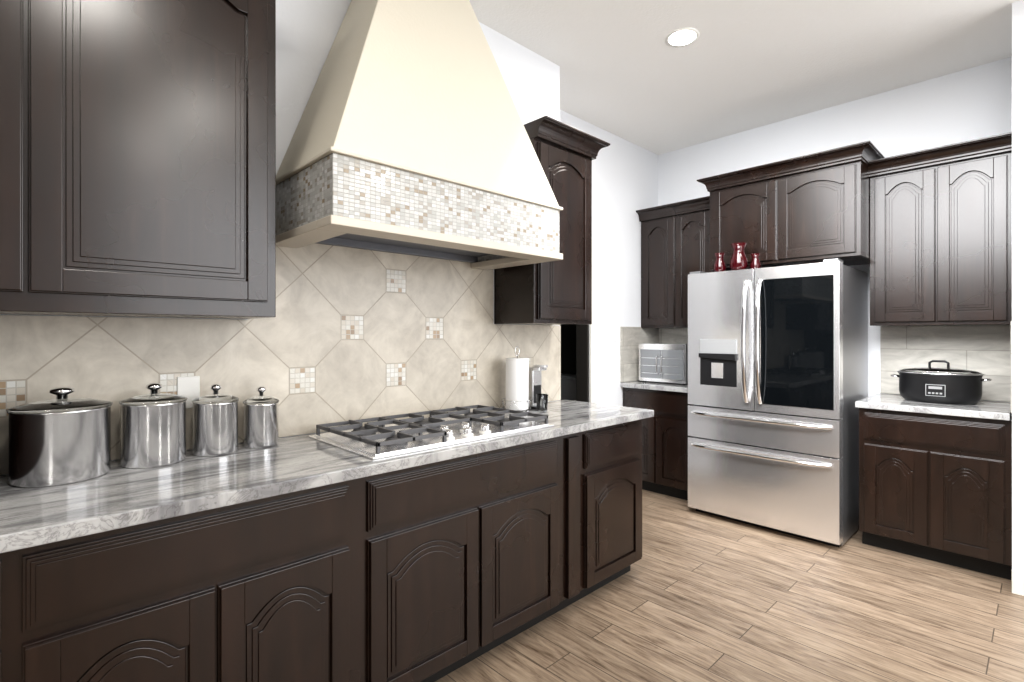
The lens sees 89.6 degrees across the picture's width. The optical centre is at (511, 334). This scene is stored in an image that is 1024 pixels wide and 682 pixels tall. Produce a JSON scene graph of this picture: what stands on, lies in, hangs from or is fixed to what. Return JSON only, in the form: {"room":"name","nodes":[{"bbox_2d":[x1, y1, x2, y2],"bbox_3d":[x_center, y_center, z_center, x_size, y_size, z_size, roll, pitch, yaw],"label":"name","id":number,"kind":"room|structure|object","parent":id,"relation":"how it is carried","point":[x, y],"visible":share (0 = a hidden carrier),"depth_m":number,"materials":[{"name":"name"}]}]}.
{"room":"kitchen","nodes":[
{"label":"kitchen","id":0,"kind":"room"},
{"bbox_2d":[0,0,559,475],"bbox_3d":[-2.032,-0.190,1.312,6.100,3.040,0.410,0,0,-44],"label":"wall","id":1,"kind":"structure","parent":0,"point":[306,32],"depth_m":2.19,"materials":[{"name":"white paint"}]},
{"bbox_2d":[0,0,71,315],"bbox_3d":[-1.567,-0.673,1.243,0.713,1.225,0.329,0,0,-44],"label":"upper cabinet","id":2,"kind":"object","parent":1,"relation":"attached to","point":[36,35],"depth_m":1.34,"materials":[{"name":"brown wood"}]},
{"bbox_2d":[72,0,275,318],"bbox_3d":[-1.162,-0.673,1.634,0.697,1.225,0.329,0,0,-44],"label":"upper cabinet","id":3,"kind":"object","parent":1,"relation":"attached to","point":[137,158],"depth_m":1.55,"materials":[{"name":"brown wood"}]},
{"bbox_2d":[0,243,560,474],"bbox_3d":[-0.915,-0.028,2.099,3.400,0.884,0.008,0,0,-44],"label":"backsplash","id":4,"kind":"structure","parent":1,"relation":"attached to","point":[346,333],"depth_m":2.19,"materials":[{"name":"tile"}]},
{"bbox_2d":[177,376,199,408],"bbox_3d":[-1.162,0.207,1.852,0.070,0.115,0.005,0,0,-44],"label":"outlet","id":5,"kind":"object","parent":4,"relation":"attached to","point":[188,387],"visible":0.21,"depth_m":1.84,"materials":[{"name":"white plastic"}]},
{"bbox_2d":[276,0,562,269],"bbox_3d":[-0.360,-1.031,2.244,1.144,1.352,0.552,0,0,-44],"label":"range hood","id":6,"kind":"object","parent":1,"relation":"attached to","point":[410,136],"visible":0.9,"depth_m":2.01,"materials":[{"name":"paint"}]},
{"bbox_2d":[494,116,609,324],"bbox_3d":[0.236,-0.585,2.940,0.555,1.050,0.392,0,0,-44],"label":"upper cabinet","id":7,"kind":"object","parent":1,"relation":"attached to","point":[558,292],"visible":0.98,"depth_m":2.81,"materials":[{"name":"brown wood"}]},
{"bbox_2d":[560,325,575,373],"bbox_3d":[0.580,-0.190,5.085,0.100,3.040,1.150,0,0,-44],"label":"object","id":8,"kind":"structure","parent":0,"point":[568,349],"depth_m":5.03,"materials":[{"name":"black"}]},
{"bbox_2d":[560,110,657,405],"bbox_3d":[0.665,-0.190,4.285,1.910,3.040,0.120,0,0,-44],"label":"wall","id":9,"kind":"structure","parent":0,"point":[624,180],"depth_m":4.43,"materials":[{"name":"white paint"}]},
{"bbox_2d":[576,239,596,402],"bbox_3d":[0.314,0.278,3.934,0.913,2.105,0.139,0,0,-44],"label":"door frame","id":10,"kind":"structure","parent":9,"relation":"attached to","point":[586,362],"depth_m":4.18,"materials":[{"name":"white paint"}]},
{"bbox_2d":[435,489,1023,681],"bbox_3d":[0.160,1.380,0.432,8.230,0.100,7.500,0,0,-44],"label":"floor","id":11,"kind":"structure","parent":0,"point":[692,595],"depth_m":2.41,"materials":[{"name":"brown wood"}]},
{"bbox_2d":[0,419,641,681],"bbox_3d":[-0.701,0.893,1.877,3.400,0.874,0.619,0,0,-44],"label":"base cabinet","id":12,"kind":"object","parent":11,"relation":"on","point":[433,572],"visible":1,"depth_m":1.62,"materials":[{"name":"black wood"}]},
{"bbox_2d":[0,400,653,553],"bbox_3d":[-0.673,0.435,1.881,3.445,0.038,0.638,0,0,-44],"label":"countertop","id":13,"kind":"structure","parent":12,"relation":"on","point":[117,496],"depth_m":1.49,"materials":[{"name":"stone"}]},
{"bbox_2d":[6,387,112,487],"bbox_3d":[-1.314,0.284,1.504,0.235,0.262,0.235,0,0,-44],"label":"canister","id":14,"kind":"object","parent":13,"relation":"on","point":[62,438],"visible":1,"depth_m":1.42,"materials":[{"name":"silver metal"}]},
{"bbox_2d":[119,383,186,468],"bbox_3d":[-1.167,0.286,1.681,0.185,0.258,0.185,0,0,-44],"label":"canister","id":15,"kind":"object","parent":13,"relation":"on","point":[152,428],"visible":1,"depth_m":1.61,"materials":[{"name":"silver metal"}]},
{"bbox_2d":[191,384,238,456],"bbox_3d":[-1.047,0.295,1.822,0.147,0.240,0.147,0,0,-44],"label":"canister","id":16,"kind":"object","parent":13,"relation":"on","point":[215,423],"visible":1,"depth_m":1.77,"materials":[{"name":"silver metal"}]},
{"bbox_2d":[243,386,278,447],"bbox_3d":[-0.944,0.305,1.939,0.124,0.220,0.124,0,0,-44],"label":"canister","id":17,"kind":"object","parent":13,"relation":"on","point":[260,420],"visible":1,"depth_m":1.89,"materials":[{"name":"silver metal"}]},
{"bbox_2d":[308,405,553,459],"bbox_3d":[-0.317,0.388,2.214,0.910,0.054,0.525,0,0,-44],"label":"cooktop","id":18,"kind":"object","parent":13,"relation":"in","point":[378,437],"visible":1,"depth_m":2.08,"materials":[{"name":"silver metal"}]},
{"bbox_2d":[501,346,532,411],"bbox_3d":[0.028,0.238,2.828,0.174,0.350,0.174,0,0,-44],"label":"paper towel holder","id":19,"kind":"object","parent":13,"relation":"on","point":[517,383],"visible":0.98,"depth_m":2.77,"materials":[{"name":"white paper"}]},
{"bbox_2d":[529,364,547,408],"bbox_3d":[0.138,0.292,2.917,0.090,0.246,0.155,0,0,-44],"label":"can opener","id":20,"kind":"object","parent":13,"relation":"on","point":[535,370],"visible":0.71,"depth_m":2.90,"materials":[{"name":"silver metal"}]},
{"bbox_2d":[536,394,547,411],"bbox_3d":[0.164,0.370,2.807,0.066,0.090,0.066,0,0,-44],"label":"drink glass","id":21,"kind":"object","parent":13,"relation":"on","point":[542,402],"visible":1,"depth_m":2.78,"materials":[{"name":"clear glass"}]},
{"bbox_2d":[561,373,575,400],"bbox_3d":[0.497,0.790,4.873,0.285,1.080,0.580,0,0,-44],"label":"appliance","id":22,"kind":"object","parent":11,"relation":"on","point":[568,386],"visible":0.06,"depth_m":4.66,"materials":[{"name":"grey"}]},
{"bbox_2d":[623,387,691,499],"bbox_3d":[1.406,0.893,4.443,0.619,0.874,0.675,0,0,-44],"label":"base cabinet","id":23,"kind":"object","parent":11,"relation":"on","point":[665,436],"visible":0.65,"depth_m":4.19,"materials":[{"name":"black wood"}]},
{"bbox_2d":[621,381,687,392],"bbox_3d":[1.401,0.435,4.430,0.630,0.038,0.672,0,0,-44],"label":"countertop","id":24,"kind":"structure","parent":23,"relation":"on","point":[665,386],"depth_m":4.28,"materials":[{"name":"stone"}]},
{"bbox_2d":[639,343,687,384],"bbox_3d":[1.374,0.246,4.475,0.386,0.337,0.440,0,0,-44],"label":"toaster oven","id":25,"kind":"object","parent":24,"relation":"on","point":[664,362],"visible":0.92,"depth_m":4.35,"materials":[{"name":"silver metal"}]},
{"bbox_2d":[688,258,867,546],"bbox_3d":[1.894,0.431,3.728,0.835,1.798,0.984,0,0,-44],"label":"fridge","id":26,"kind":"object","parent":11,"relation":"on","point":[777,372],"visible":0.98,"depth_m":3.42,"materials":[{"name":"silver metal"}]},
{"bbox_2d":[714,253,725,271],"bbox_3d":[1.515,-0.522,3.757,0.084,0.142,0.084,0,0,-44],"label":"vase","id":27,"kind":"object","parent":26,"relation":"on","point":[719,265],"visible":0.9,"depth_m":3.73,"materials":[{"name":"red glass"}]},
{"bbox_2d":[730,242,747,269],"bbox_3d":[1.613,-0.549,3.663,0.116,0.196,0.116,0,0,-44],"label":"vase","id":28,"kind":"object","parent":26,"relation":"on","point":[738,260],"visible":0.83,"depth_m":3.62,"materials":[{"name":"red glass"}]},
{"bbox_2d":[750,253,760,268],"bbox_3d":[1.704,-0.508,3.605,0.068,0.115,0.068,0,0,-44],"label":"vase","id":29,"kind":"object","parent":26,"relation":"on","point":[755,263],"visible":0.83,"depth_m":3.58,"materials":[{"name":"red glass"}]},
{"bbox_2d":[859,408,1011,579],"bbox_3d":[2.622,0.893,3.183,0.619,0.874,0.690,0,0,-44],"label":"base cabinet","id":30,"kind":"object","parent":11,"relation":"on","point":[935,487],"visible":0.96,"depth_m":2.94,"materials":[{"name":"black wood"}]},
{"bbox_2d":[855,393,1011,420],"bbox_3d":[2.607,0.435,3.181,0.630,0.038,0.695,0,0,-44],"label":"countertop","id":31,"kind":"structure","parent":30,"relation":"on","point":[995,410],"depth_m":3.01,"materials":[{"name":"stone"}]},
{"bbox_2d":[891,360,991,404],"bbox_3d":[2.651,0.287,3.200,0.308,0.257,0.480,0,0,-44],"label":"slow cooker","id":32,"kind":"object","parent":31,"relation":"on","point":[941,385],"visible":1,"depth_m":3.09,"materials":[{"name":"black plastic"}]},
{"bbox_2d":[469,0,1019,154],"bbox_3d":[0.160,-1.760,0.432,8.230,0.100,7.500,0,0,-44],"label":"ceiling","id":33,"kind":"structure","parent":0,"point":[628,73],"depth_m":3.12,"materials":[{"name":"white paint"}]},
{"bbox_2d":[665,28,699,46],"bbox_3d":[0.978,-1.706,2.960,0.189,0.004,0.189,0,0,37],"label":"recessed light","id":34,"kind":"object","parent":33,"relation":"in","point":[682,37],"visible":1,"depth_m":2.94,"materials":[{"name":"white"}]},
{"bbox_2d":[658,57,1011,401],"bbox_3d":[3.518,-0.190,2.792,0.120,3.040,6.230,0,0,-44],"label":"wall","id":35,"kind":"structure","parent":0,"point":[972,103],"depth_m":3.67,"materials":[{"name":"white paint"}]},
{"bbox_2d":[636,201,683,327],"bbox_3d":[1.417,-0.587,4.640,0.329,1.055,0.406,0,0,-44],"label":"upper cabinet","id":36,"kind":"object","parent":35,"relation":"attached to","point":[662,227],"depth_m":4.51,"materials":[{"name":"brown wood"}]},
{"bbox_2d":[684,197,709,327],"bbox_3d":[1.614,-0.587,4.436,0.329,1.055,0.414,0,0,-44],"label":"upper cabinet","id":37,"kind":"object","parent":35,"relation":"attached to","point":[693,209],"depth_m":4.30,"materials":[{"name":"brown wood"}]},
{"bbox_2d":[704,160,795,271],"bbox_3d":[1.910,-0.849,3.964,0.559,0.690,0.561,0,0,-44],"label":"upper cabinet","id":38,"kind":"object","parent":35,"relation":"attached to","point":[749,206],"depth_m":3.75,"materials":[{"name":"brown wood"}]},
{"bbox_2d":[620,321,1011,412],"bbox_3d":[2.013,0.172,3.807,0.634,0.484,2.439,0,0,-44],"label":"backsplash","id":39,"kind":"structure","parent":35,"relation":"attached to","point":[986,350],"depth_m":3.44,"materials":[{"name":"tile"}]},
{"bbox_2d":[788,144,875,265],"bbox_3d":[2.208,-0.849,3.655,0.559,0.690,0.561,0,0,-44],"label":"upper cabinet","id":40,"kind":"object","parent":35,"relation":"attached to","point":[830,192],"depth_m":3.40,"materials":[{"name":"brown wood"}]},
{"bbox_2d":[864,144,951,325],"bbox_3d":[2.629,-0.597,3.385,0.329,1.075,0.408,0,0,-44],"label":"upper cabinet","id":41,"kind":"object","parent":35,"relation":"attached to","point":[926,234],"depth_m":3.25,"materials":[{"name":"brown wood"}]},
{"bbox_2d":[952,132,1011,324],"bbox_3d":[2.825,-0.597,3.182,0.329,1.075,0.408,0,0,-44],"label":"upper cabinet","id":42,"kind":"object","parent":35,"relation":"attached to","point":[982,168],"depth_m":3.02,"materials":[{"name":"brown wood"}]},
{"bbox_2d":[1012,0,1023,571],"bbox_3d":[2.879,-0.190,2.856,0.710,3.040,0.130,0,0,-44],"label":"wall","id":43,"kind":"structure","parent":0,"point":[1017,285],"depth_m":2.64,"materials":[{"name":"white paint"}]},
{"bbox_2d":[1012,570,1023,595],"bbox_3d":[1.709,1.270,3.416,0.375,0.120,2.580,0,0,-44],"label":"baseboard","id":44,"kind":"structure","parent":43,"relation":"attached to","point":[1017,582],"depth_m":2.63,"materials":[{"name":"white paint"}]}
]}

